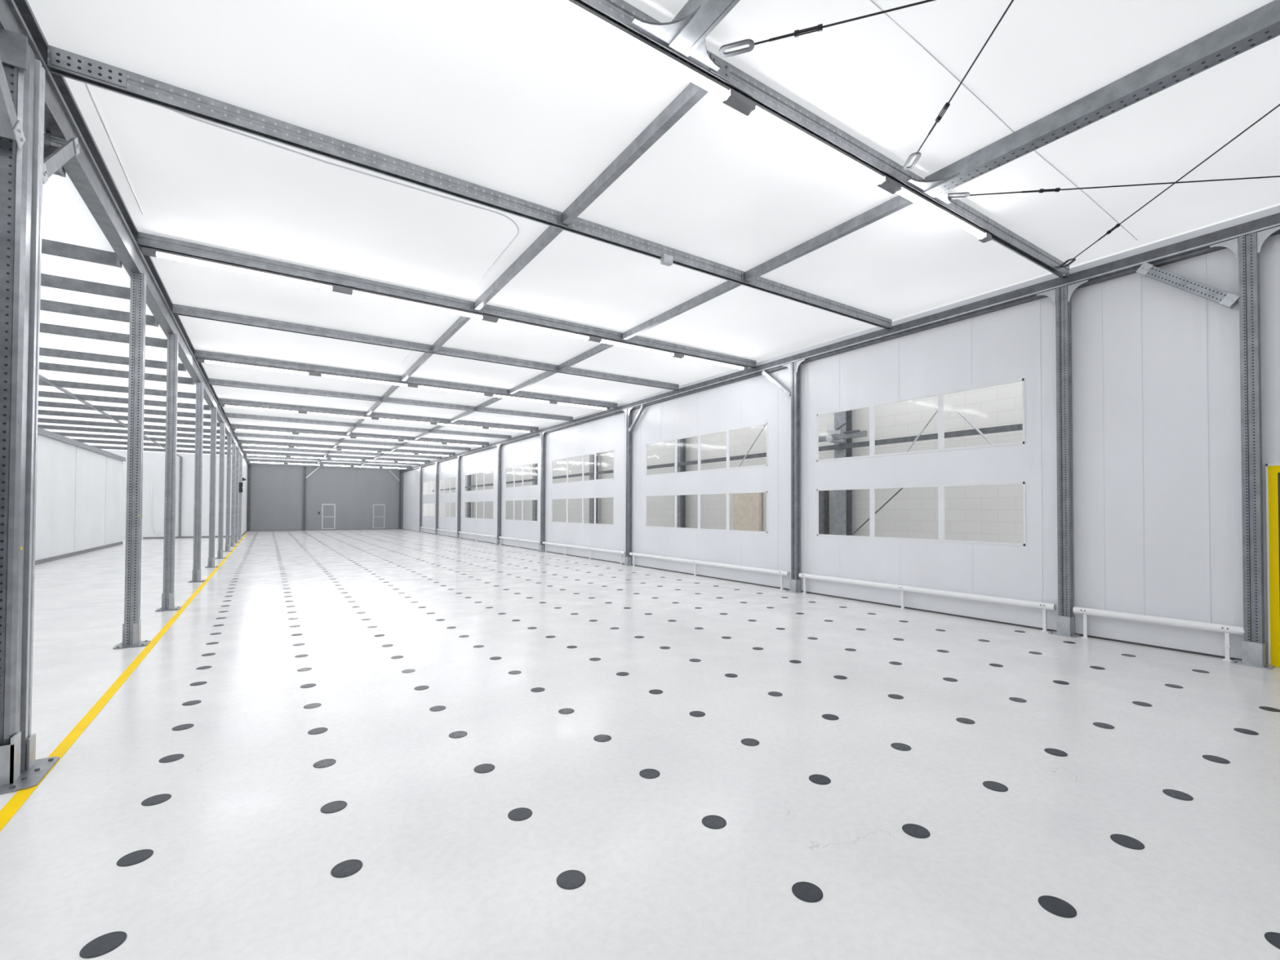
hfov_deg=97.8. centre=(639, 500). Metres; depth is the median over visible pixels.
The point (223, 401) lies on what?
cross beam
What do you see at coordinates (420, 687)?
disc
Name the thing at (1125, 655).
disc
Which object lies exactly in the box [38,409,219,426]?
beam
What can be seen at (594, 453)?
window
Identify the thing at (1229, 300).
knee brace
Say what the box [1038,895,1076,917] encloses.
disc
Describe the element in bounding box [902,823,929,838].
disc
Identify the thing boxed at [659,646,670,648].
disc
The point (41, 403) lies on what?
beam
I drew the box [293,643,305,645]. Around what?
disc
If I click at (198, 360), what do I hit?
tube light
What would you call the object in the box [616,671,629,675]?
disc
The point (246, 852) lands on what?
floor
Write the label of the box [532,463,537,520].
column
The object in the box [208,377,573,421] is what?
cross beam
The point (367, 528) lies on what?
baseboard
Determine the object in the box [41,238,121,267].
beam
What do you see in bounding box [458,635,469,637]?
disc
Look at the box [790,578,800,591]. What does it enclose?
socket
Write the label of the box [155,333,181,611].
steel column
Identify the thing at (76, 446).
trim
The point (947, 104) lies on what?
cable
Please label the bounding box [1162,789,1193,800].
disc
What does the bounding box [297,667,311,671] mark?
disc
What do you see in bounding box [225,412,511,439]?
cross beam
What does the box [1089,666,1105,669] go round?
disc
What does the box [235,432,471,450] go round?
cross beam
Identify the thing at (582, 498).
window
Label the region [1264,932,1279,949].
disc
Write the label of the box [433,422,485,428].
tube light
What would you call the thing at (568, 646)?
disc
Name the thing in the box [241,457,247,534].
wall
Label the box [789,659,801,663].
disc
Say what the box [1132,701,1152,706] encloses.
disc
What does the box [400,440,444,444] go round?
tube light
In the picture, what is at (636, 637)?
disc
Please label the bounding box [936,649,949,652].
disc
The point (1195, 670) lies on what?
disc
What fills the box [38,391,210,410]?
beam
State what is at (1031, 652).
disc
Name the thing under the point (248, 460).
cross beam
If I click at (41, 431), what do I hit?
trim
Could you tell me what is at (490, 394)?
tube light
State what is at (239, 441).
cross beam
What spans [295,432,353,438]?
tube light
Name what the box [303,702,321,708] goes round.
disc
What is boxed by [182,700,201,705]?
disc
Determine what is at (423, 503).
window
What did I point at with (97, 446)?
beam
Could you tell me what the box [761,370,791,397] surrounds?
knee brace
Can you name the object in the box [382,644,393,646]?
disc
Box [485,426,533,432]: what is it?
tube light
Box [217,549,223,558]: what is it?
socket
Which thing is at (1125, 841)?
disc
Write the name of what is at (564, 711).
disc
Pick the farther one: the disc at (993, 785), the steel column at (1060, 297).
the steel column at (1060, 297)
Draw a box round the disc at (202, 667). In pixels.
[195,666,212,669]
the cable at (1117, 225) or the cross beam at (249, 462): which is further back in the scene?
the cross beam at (249, 462)
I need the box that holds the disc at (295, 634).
[291,633,302,635]
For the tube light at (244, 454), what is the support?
attached to the cross beam at (244, 451)
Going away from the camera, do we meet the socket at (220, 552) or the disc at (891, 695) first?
the disc at (891, 695)
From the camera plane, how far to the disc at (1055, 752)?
3.82 m
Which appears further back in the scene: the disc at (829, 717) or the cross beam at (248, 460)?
the cross beam at (248, 460)
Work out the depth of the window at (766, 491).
13.79 m
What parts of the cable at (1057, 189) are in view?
hook plate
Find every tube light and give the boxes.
[142,246,342,293]
[196,357,315,375]
[219,404,302,413]
[231,428,295,434]
[239,443,291,447]
[244,453,288,457]
[248,461,285,463]
[285,462,321,465]
[288,455,328,458]
[291,446,338,450]
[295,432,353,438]
[302,410,375,419]
[315,372,413,386]
[321,464,352,466]
[328,457,364,460]
[338,448,379,452]
[342,286,490,321]
[351,465,381,467]
[353,436,400,441]
[364,459,395,462]
[374,417,433,424]
[379,451,416,454]
[381,466,408,468]
[395,461,426,463]
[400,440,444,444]
[412,383,488,395]
[416,453,450,456]
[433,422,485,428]
[444,442,484,446]
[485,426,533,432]
[488,315,595,341]
[488,393,553,404]
[541,0,743,109]
[552,400,610,410]
[594,336,679,357]
[677,353,748,370]
[735,94,893,190]
[884,178,991,243]
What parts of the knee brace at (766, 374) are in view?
fork plate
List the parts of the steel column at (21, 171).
head plate, plate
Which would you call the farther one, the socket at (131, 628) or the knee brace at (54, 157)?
the socket at (131, 628)
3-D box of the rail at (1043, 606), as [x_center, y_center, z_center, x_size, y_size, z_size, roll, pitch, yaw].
[4.428,1.622,9.409,0.094,0.393,4.380,1,-1,-33]
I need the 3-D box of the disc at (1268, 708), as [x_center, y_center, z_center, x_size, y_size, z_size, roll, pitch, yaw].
[5.280,1.744,4.677,0.130,0.003,0.130,1,-1,-33]
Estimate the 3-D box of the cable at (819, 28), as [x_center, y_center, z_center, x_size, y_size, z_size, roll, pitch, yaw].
[2.646,-3.139,3.218,4.401,0.052,0.099,0,-1,18]
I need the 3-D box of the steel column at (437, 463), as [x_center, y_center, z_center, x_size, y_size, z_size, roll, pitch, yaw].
[-13.138,-0.162,36.028,0.233,4.679,0.584,1,-1,-33]
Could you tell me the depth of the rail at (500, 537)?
23.89 m
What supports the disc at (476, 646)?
on the floor
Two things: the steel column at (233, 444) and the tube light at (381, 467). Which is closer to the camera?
the steel column at (233, 444)
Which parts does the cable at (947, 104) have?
hook plate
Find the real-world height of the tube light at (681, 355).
0.092 m
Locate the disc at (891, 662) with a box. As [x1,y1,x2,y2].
[888,661,902,665]
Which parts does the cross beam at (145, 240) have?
joint plate, joint plate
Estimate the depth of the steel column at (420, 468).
39.92 m
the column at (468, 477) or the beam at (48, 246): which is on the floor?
the column at (468, 477)
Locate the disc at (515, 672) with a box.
[508,670,521,674]
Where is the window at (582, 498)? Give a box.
[551,496,613,525]
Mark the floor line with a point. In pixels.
(10, 809)
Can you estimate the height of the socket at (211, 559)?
0.288 m
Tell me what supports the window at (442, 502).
in the wall at (1157, 516)
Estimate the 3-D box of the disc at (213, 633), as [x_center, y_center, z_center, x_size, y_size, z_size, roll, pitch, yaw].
[-5.577,1.745,7.339,0.130,0.003,0.130,1,-1,-33]
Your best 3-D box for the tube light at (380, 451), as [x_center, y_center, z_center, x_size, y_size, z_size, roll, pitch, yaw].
[-13.358,-2.659,30.823,1.900,0.092,0.090,1,-1,-33]
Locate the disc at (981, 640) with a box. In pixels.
[977,639,990,641]
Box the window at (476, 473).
[464,470,493,492]
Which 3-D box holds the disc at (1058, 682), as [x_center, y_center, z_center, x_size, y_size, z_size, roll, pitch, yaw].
[4.062,1.751,5.386,0.130,0.003,0.130,1,-1,-33]
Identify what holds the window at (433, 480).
in the wall at (1157, 516)
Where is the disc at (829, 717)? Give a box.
[822,714,839,719]
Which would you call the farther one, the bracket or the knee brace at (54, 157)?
the bracket
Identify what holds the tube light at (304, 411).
attached to the cross beam at (223, 401)
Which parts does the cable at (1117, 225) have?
hook plate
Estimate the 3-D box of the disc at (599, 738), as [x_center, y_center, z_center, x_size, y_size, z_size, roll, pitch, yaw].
[-0.271,1.712,4.030,0.130,0.003,0.130,1,-1,-33]
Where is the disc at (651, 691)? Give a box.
[648,688,662,693]
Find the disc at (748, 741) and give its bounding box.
[741,737,759,746]
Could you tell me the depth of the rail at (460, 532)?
28.64 m
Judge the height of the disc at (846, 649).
0.003 m
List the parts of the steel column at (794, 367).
corner plate, plate, corner plate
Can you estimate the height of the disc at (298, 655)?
0.003 m
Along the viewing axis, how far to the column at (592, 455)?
24.04 m
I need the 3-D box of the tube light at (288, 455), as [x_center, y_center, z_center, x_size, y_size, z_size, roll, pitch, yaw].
[-20.035,-2.637,33.784,2.120,0.092,0.090,1,-1,-33]
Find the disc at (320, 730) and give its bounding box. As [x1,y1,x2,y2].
[307,727,328,734]
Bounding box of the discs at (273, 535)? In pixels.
[243,529,542,558]
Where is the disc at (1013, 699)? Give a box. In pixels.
[1008,697,1026,702]
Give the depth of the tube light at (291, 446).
28.61 m
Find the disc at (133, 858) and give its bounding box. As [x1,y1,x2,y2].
[116,848,153,866]
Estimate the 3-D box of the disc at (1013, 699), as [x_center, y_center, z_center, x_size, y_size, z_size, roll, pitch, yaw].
[3.305,1.740,4.885,0.130,0.003,0.130,1,-1,-33]
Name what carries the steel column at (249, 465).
on the floor
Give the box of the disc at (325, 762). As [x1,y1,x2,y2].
[313,758,336,768]
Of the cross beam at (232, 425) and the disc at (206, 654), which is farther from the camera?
the cross beam at (232, 425)
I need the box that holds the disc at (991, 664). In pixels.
[989,663,1003,666]
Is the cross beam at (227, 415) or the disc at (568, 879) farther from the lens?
the cross beam at (227, 415)
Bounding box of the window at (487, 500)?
[464,500,493,519]
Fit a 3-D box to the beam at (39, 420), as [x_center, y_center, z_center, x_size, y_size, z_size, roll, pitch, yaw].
[-19.078,-2.659,18.957,8.020,0.140,0.100,1,-1,-33]
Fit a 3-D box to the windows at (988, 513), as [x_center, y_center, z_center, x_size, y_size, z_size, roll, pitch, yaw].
[-6.237,-0.471,31.242,0.200,5.200,65.000,1,-1,-33]
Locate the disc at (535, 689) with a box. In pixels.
[530,687,545,692]
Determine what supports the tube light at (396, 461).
attached to the cross beam at (244, 451)
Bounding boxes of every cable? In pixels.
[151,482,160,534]
[719,0,935,57]
[902,0,1013,169]
[947,175,1279,199]
[1059,103,1279,267]
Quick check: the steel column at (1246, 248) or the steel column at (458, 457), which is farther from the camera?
the steel column at (458, 457)
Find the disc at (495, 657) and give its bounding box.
[489,656,501,659]
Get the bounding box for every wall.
[35,433,123,560]
[103,449,239,539]
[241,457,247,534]
[246,462,403,530]
[403,204,1279,664]
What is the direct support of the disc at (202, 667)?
on the floor
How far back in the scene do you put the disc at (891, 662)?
6.04 m
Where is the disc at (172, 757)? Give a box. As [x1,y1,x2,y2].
[158,753,184,762]
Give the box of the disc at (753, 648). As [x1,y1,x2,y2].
[752,647,763,649]
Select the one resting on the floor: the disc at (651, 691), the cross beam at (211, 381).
the disc at (651, 691)
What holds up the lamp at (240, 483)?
attached to the steel column at (240, 455)
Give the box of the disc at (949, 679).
[942,677,957,681]
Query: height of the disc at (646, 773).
0.003 m
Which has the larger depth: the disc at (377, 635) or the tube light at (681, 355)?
the tube light at (681, 355)
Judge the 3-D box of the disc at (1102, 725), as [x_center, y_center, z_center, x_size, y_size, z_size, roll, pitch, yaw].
[3.575,1.732,4.305,0.130,0.003,0.130,1,-1,-33]
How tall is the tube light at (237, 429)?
0.092 m
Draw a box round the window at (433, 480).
[422,480,435,495]
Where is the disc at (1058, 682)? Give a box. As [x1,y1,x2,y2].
[1053,680,1069,684]
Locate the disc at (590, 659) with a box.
[589,657,600,661]
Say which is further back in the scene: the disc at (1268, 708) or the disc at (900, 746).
the disc at (1268, 708)
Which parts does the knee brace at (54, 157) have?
fork plate, fork plate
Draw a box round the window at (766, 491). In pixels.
[645,490,768,533]
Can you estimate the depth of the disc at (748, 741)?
3.96 m
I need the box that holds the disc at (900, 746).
[890,742,911,751]
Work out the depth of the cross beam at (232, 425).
24.13 m
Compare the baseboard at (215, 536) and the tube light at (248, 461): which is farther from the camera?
the tube light at (248, 461)
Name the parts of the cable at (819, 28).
hook plate, rod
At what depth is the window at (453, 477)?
33.73 m
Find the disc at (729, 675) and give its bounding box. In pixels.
[724,673,737,677]
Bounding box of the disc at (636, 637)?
[634,635,644,638]
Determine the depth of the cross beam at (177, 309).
10.81 m
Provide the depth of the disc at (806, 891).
2.41 m
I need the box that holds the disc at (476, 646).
[472,644,484,648]
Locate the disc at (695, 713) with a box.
[688,711,705,716]
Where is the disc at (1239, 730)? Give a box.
[1233,728,1258,734]
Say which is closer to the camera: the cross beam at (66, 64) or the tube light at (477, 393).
the cross beam at (66, 64)
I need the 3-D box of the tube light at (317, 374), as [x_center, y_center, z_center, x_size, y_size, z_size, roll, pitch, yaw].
[-6.591,-2.913,13.424,2.120,0.092,0.090,1,-1,-33]
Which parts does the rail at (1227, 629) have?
leg, leg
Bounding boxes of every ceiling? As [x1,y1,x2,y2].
[26,0,1279,467]
[37,173,231,455]
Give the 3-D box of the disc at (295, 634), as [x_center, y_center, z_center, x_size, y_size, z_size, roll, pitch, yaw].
[-4.489,1.749,7.302,0.130,0.003,0.130,1,-1,-33]
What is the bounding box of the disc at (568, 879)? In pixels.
[556,870,585,889]
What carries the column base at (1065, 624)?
attached to the steel column at (1060, 297)
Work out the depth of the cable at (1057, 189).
5.53 m
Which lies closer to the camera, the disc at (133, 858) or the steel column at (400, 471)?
the disc at (133, 858)
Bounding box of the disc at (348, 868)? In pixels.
[330,859,362,877]
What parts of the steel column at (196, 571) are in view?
plate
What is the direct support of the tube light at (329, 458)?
attached to the cross beam at (244, 451)
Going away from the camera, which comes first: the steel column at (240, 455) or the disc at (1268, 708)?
the disc at (1268, 708)
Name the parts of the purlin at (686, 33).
haunch plate, haunch plate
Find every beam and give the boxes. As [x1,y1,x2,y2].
[0,0,248,465]
[37,417,219,433]
[37,424,226,439]
[38,378,204,399]
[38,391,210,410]
[38,400,210,418]
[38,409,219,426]
[39,346,186,371]
[39,362,194,385]
[40,273,130,299]
[40,298,158,326]
[40,322,167,348]
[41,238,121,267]
[47,44,892,328]
[52,431,231,444]
[53,166,66,177]
[71,438,231,449]
[89,444,231,454]
[137,231,756,368]
[172,303,679,390]
[194,349,617,408]
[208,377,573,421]
[217,398,538,431]
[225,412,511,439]
[230,423,488,445]
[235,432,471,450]
[238,440,455,455]
[240,445,441,458]
[243,450,430,462]
[245,455,420,465]
[247,458,411,467]
[248,462,404,470]
[574,0,1069,278]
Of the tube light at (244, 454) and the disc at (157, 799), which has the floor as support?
the disc at (157, 799)
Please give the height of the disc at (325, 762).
0.003 m
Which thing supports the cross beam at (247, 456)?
attached to the beam at (88, 171)
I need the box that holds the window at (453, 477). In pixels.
[440,476,456,493]
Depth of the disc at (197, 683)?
5.24 m
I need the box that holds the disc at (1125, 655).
[1120,653,1135,657]
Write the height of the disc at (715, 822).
0.003 m
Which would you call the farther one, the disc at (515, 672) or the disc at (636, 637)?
the disc at (636, 637)
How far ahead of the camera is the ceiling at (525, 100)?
5.39 m
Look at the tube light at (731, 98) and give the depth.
3.73 m
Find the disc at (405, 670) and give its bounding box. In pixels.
[401,669,415,672]
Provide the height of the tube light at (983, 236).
0.092 m
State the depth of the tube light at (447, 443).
26.78 m
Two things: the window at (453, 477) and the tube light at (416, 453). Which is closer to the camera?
the tube light at (416, 453)
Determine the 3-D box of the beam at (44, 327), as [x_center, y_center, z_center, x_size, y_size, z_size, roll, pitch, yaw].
[-11.612,-2.812,7.650,8.020,0.140,0.100,1,-1,-33]
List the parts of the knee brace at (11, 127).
fork plate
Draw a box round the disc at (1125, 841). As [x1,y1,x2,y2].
[1110,833,1144,849]
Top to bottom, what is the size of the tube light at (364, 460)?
0.092 m
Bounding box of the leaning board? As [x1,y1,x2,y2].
[733,492,761,531]
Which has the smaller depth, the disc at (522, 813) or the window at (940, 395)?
the disc at (522, 813)
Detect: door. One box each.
[321,503,335,528]
[372,504,385,528]
[1265,463,1279,667]
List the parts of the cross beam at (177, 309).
joint plate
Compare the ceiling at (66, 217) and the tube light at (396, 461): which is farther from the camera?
the tube light at (396, 461)
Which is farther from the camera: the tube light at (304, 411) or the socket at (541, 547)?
the socket at (541, 547)
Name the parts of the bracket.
arm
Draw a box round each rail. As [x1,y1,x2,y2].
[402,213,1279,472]
[420,526,435,534]
[431,408,1022,535]
[435,528,457,537]
[457,531,497,544]
[498,536,540,551]
[542,542,625,564]
[629,552,790,590]
[798,573,1056,631]
[1072,606,1244,661]
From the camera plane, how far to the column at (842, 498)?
13.53 m
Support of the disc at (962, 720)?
on the floor
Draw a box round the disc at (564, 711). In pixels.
[558,708,574,714]
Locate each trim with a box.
[37,426,126,461]
[74,445,106,551]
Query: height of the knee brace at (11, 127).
0.774 m
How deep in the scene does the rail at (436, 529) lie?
33.73 m
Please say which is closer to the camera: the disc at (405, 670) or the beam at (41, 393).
the disc at (405, 670)
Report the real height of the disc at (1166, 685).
0.003 m
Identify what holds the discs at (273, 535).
on the floor
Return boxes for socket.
[122,618,141,645]
[161,590,174,609]
[191,568,201,581]
[207,556,214,567]
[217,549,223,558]
[496,539,500,544]
[539,545,544,551]
[624,556,631,564]
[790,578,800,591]
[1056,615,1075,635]
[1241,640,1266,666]
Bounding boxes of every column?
[0,27,59,794]
[112,271,150,648]
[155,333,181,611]
[187,381,205,582]
[204,406,218,568]
[214,422,226,559]
[223,434,231,551]
[230,442,235,546]
[234,448,240,542]
[238,454,243,539]
[247,464,251,531]
[302,466,306,530]
[398,470,401,528]
[417,466,422,532]
[435,462,438,534]
[457,456,460,537]
[466,475,471,517]
[496,444,501,544]
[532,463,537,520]
[537,431,545,551]
[589,453,598,524]
[622,407,632,565]
[676,438,685,528]
[782,359,805,592]
[834,409,852,535]
[1036,280,1088,637]
[1209,226,1279,669]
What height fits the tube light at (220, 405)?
0.092 m
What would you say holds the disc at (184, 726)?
on the floor
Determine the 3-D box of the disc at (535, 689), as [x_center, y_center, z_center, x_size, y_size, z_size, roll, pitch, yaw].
[-0.934,1.727,5.107,0.130,0.003,0.130,1,-1,-33]
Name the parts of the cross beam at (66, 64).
plate, joint plate, joint plate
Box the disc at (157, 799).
[141,793,171,805]
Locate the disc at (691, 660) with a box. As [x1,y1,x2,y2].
[688,658,701,662]
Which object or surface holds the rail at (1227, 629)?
on the floor
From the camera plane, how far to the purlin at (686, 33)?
4.69 m
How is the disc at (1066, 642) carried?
on the floor
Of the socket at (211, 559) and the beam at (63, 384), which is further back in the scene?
the socket at (211, 559)
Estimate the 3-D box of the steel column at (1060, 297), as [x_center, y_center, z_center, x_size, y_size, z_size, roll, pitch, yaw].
[5.695,-0.548,7.507,0.233,4.679,0.584,1,-1,-33]
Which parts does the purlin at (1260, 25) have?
haunch plate, haunch plate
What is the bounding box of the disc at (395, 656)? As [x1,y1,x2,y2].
[391,655,403,658]
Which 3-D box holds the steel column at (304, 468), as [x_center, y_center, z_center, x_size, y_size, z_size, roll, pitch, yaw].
[-25.100,-0.170,41.767,0.300,4.789,0.220,1,-1,-33]
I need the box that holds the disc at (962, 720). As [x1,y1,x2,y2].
[955,717,974,724]
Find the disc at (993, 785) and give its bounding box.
[982,781,1008,791]
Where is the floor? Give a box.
[0,528,1279,959]
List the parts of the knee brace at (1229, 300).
fork plate, fork plate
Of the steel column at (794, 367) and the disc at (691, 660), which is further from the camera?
the steel column at (794, 367)
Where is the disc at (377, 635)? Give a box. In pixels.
[373,634,384,636]
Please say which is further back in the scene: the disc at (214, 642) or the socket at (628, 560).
the socket at (628, 560)
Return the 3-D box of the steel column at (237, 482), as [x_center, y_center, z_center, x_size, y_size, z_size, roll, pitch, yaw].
[-19.317,-0.244,26.772,0.300,4.499,0.300,1,-1,-33]
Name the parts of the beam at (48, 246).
plate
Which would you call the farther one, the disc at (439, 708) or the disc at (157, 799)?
the disc at (439, 708)
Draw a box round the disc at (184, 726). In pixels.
[171,724,194,730]
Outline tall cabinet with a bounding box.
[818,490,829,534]
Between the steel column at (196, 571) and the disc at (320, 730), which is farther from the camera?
the steel column at (196, 571)
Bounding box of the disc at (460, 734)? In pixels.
[448,730,466,737]
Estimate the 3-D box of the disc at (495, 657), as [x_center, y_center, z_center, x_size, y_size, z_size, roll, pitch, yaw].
[-1.599,1.742,6.184,0.130,0.003,0.130,1,-1,-33]
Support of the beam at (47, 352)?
attached to the beam at (88, 171)
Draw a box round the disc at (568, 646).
[566,645,577,648]
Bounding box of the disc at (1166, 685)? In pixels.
[1164,684,1183,688]
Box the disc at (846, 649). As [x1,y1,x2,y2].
[844,648,856,651]
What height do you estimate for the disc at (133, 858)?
0.003 m
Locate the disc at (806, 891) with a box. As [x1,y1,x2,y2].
[791,881,822,902]
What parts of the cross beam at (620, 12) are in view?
joint plate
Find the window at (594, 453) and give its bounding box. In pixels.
[551,448,613,484]
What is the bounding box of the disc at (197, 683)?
[189,681,207,685]
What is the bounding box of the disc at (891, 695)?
[888,693,903,698]
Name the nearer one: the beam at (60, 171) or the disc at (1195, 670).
the beam at (60, 171)
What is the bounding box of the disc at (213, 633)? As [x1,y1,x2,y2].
[209,632,222,635]
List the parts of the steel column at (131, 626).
plate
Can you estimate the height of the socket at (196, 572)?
0.288 m
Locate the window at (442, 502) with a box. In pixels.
[439,502,455,517]
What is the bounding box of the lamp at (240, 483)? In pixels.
[239,482,243,492]
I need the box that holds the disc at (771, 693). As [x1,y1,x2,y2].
[768,691,782,696]
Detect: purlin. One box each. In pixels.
[314,0,740,466]
[354,0,1279,468]
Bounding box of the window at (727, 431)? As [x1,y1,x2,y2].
[645,422,768,475]
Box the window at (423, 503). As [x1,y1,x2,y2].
[422,502,434,516]
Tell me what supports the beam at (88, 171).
on the steel column at (131, 626)
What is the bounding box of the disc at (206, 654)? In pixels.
[201,653,215,656]
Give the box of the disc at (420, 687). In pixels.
[413,685,429,689]
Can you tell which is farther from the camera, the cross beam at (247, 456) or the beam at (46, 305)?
the cross beam at (247, 456)
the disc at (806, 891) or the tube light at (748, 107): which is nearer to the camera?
the disc at (806, 891)
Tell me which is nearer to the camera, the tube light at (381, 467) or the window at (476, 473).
the window at (476, 473)
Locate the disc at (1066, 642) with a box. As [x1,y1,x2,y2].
[1063,640,1075,643]
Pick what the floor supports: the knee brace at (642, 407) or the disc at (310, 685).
the disc at (310, 685)
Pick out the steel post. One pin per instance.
(180, 458)
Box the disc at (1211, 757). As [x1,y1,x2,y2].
[1202,755,1230,764]
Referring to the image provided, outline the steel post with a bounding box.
[177,457,182,538]
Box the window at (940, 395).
[816,377,1025,461]
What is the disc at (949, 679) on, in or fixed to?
on the floor
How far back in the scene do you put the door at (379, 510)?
44.66 m
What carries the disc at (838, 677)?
on the floor
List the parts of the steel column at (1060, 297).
corner plate, plate, corner plate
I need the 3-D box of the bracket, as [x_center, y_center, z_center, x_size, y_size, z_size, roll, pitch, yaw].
[4.782,-1.604,12.995,0.675,0.458,1.320,1,-1,-33]
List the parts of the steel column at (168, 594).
plate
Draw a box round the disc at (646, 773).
[639,768,660,778]
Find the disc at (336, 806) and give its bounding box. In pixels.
[320,800,346,813]
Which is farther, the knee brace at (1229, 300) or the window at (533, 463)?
the window at (533, 463)
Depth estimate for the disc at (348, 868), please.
2.56 m
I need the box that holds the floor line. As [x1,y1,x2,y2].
[0,533,248,831]
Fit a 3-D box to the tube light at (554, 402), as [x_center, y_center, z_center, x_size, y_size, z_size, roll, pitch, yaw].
[-1.717,-2.842,16.641,1.900,0.092,0.090,1,-1,-33]
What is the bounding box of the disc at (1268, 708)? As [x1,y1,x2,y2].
[1258,706,1279,711]
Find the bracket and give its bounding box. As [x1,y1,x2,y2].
[818,421,866,444]
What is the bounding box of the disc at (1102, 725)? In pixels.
[1093,722,1114,728]
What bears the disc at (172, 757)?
on the floor
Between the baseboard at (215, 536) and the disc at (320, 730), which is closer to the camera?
the disc at (320, 730)
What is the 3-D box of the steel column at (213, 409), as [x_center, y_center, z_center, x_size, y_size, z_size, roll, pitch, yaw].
[-11.989,-0.395,15.674,0.300,4.499,0.300,1,-1,-33]
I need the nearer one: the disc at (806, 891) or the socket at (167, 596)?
the disc at (806, 891)
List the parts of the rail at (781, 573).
leg, leg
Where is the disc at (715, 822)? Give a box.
[702,814,726,829]
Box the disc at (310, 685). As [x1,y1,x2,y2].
[300,683,315,688]
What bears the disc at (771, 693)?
on the floor
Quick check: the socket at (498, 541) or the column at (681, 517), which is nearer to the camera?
the column at (681, 517)
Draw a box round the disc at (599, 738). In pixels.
[593,734,611,742]
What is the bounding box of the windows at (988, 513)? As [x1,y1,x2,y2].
[423,381,1023,543]
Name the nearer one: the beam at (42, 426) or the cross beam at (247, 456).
the beam at (42, 426)
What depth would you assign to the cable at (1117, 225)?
5.70 m
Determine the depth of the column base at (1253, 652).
6.01 m
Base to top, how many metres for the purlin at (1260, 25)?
0.150 m
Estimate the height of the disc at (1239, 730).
0.003 m
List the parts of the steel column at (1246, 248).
corner plate, plate, corner plate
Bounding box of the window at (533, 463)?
[505,462,537,488]
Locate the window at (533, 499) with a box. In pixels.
[505,498,537,521]
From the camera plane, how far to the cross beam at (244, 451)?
34.42 m
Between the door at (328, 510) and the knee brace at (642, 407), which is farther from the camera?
the door at (328, 510)
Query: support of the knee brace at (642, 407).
attached to the steel column at (628, 558)
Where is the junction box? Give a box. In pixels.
[660,253,672,266]
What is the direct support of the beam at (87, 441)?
attached to the beam at (88, 171)
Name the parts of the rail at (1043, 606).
leg, leg, leg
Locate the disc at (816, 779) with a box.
[808,773,831,784]
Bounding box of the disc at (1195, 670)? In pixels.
[1191,669,1209,673]
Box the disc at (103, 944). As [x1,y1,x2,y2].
[79,931,127,958]
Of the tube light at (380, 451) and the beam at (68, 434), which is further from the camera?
the tube light at (380, 451)
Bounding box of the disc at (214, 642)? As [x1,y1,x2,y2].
[205,641,218,644]
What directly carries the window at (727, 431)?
in the wall at (1157, 516)
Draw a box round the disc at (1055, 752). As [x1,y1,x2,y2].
[1044,747,1067,756]
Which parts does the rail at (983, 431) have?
brace rod, brace rod, brace rod, brace rod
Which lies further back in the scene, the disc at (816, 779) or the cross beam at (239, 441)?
the cross beam at (239, 441)
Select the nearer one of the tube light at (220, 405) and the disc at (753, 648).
the disc at (753, 648)
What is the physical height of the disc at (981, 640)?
0.003 m
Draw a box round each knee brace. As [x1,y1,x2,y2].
[0,57,25,149]
[43,130,79,184]
[628,404,645,431]
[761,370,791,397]
[1136,262,1239,309]
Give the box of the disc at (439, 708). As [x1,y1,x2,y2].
[429,705,445,711]
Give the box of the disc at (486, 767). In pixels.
[473,763,494,773]
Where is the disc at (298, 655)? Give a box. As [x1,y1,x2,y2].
[294,654,308,657]
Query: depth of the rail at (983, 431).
12.60 m
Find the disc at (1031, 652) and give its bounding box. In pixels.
[1028,651,1042,654]
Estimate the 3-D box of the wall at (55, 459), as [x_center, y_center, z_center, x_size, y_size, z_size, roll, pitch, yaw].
[-15.295,-0.132,12.852,0.030,3.860,30.300,1,-1,-33]
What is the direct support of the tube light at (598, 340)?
attached to the cross beam at (145, 240)
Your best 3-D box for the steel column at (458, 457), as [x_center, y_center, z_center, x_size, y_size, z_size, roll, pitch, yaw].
[-10.355,-0.219,31.814,0.233,4.679,0.584,1,-1,-33]
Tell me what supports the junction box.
attached to the cross beam at (66, 64)
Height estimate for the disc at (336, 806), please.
0.003 m
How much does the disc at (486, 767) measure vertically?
0.003 m
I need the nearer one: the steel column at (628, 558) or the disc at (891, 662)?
the disc at (891, 662)
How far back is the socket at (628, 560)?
16.61 m
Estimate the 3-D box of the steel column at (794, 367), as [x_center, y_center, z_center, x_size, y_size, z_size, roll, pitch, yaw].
[3.144,-0.495,11.371,0.233,4.679,0.584,1,-1,-33]
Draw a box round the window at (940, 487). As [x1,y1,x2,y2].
[816,481,1026,546]
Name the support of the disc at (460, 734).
on the floor
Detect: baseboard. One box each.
[35,541,123,564]
[142,535,231,538]
[249,528,403,531]
[404,528,1241,660]
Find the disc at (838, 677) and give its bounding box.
[833,675,847,679]
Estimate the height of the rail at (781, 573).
0.393 m
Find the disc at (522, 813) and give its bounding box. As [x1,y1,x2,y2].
[507,807,532,821]
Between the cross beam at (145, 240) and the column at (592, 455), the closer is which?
the cross beam at (145, 240)
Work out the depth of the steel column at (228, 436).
21.40 m

